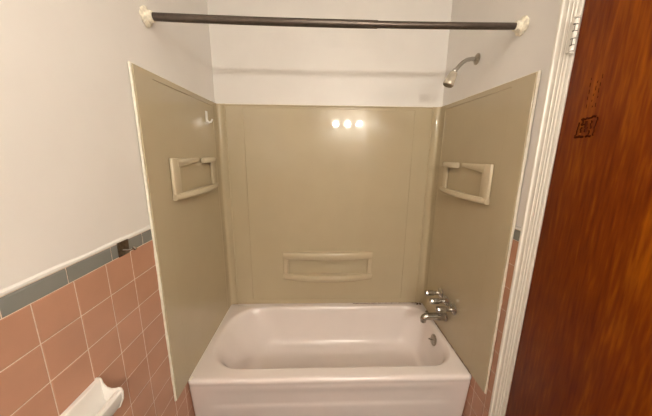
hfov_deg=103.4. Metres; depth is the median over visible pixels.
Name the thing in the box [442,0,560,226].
wall
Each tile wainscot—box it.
[0,225,194,415]
[440,225,520,415]
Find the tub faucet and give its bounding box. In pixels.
[420,287,456,322]
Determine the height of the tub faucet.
0.187 m
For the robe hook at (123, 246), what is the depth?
0.90 m
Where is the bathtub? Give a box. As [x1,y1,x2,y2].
[188,302,471,415]
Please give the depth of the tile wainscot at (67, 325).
0.76 m
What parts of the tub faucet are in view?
handle, spout, handle, handle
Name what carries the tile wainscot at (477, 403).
attached to the wall at (505, 56)
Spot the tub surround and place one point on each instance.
(255, 203)
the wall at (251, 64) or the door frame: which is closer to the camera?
the door frame
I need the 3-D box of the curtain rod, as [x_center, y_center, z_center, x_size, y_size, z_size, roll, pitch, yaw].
[0.050,-0.757,1.044,1.535,0.078,0.076,0,12,-2]
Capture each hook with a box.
[117,239,136,257]
[205,111,212,122]
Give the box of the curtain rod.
[139,5,529,36]
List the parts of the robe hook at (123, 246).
hook plate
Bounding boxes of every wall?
[0,0,214,289]
[207,0,452,106]
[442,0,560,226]
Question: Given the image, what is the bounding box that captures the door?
[505,0,651,415]
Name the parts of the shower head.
shower arm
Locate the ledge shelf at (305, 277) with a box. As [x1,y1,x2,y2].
[283,273,371,282]
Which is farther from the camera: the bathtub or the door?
the bathtub
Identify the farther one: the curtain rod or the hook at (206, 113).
the hook at (206, 113)
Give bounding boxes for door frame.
[488,0,584,415]
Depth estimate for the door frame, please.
0.98 m
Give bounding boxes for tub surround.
[127,61,541,400]
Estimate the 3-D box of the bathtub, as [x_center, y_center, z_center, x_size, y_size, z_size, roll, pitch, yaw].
[0.023,0.995,1.740,1.522,0.355,0.702,0,12,-2]
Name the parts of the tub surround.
panel, panel, panel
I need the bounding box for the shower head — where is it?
[443,53,479,87]
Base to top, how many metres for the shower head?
0.172 m
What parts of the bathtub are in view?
overflow plate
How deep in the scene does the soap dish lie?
0.76 m
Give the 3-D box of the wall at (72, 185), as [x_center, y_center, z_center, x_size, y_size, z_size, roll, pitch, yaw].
[-0.745,0.212,0.245,0.100,2.500,3.450,0,12,-2]
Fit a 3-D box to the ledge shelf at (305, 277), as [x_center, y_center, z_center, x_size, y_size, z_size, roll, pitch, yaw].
[0.014,0.529,1.956,0.678,0.052,0.066,0,12,-2]
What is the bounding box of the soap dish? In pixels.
[60,377,123,415]

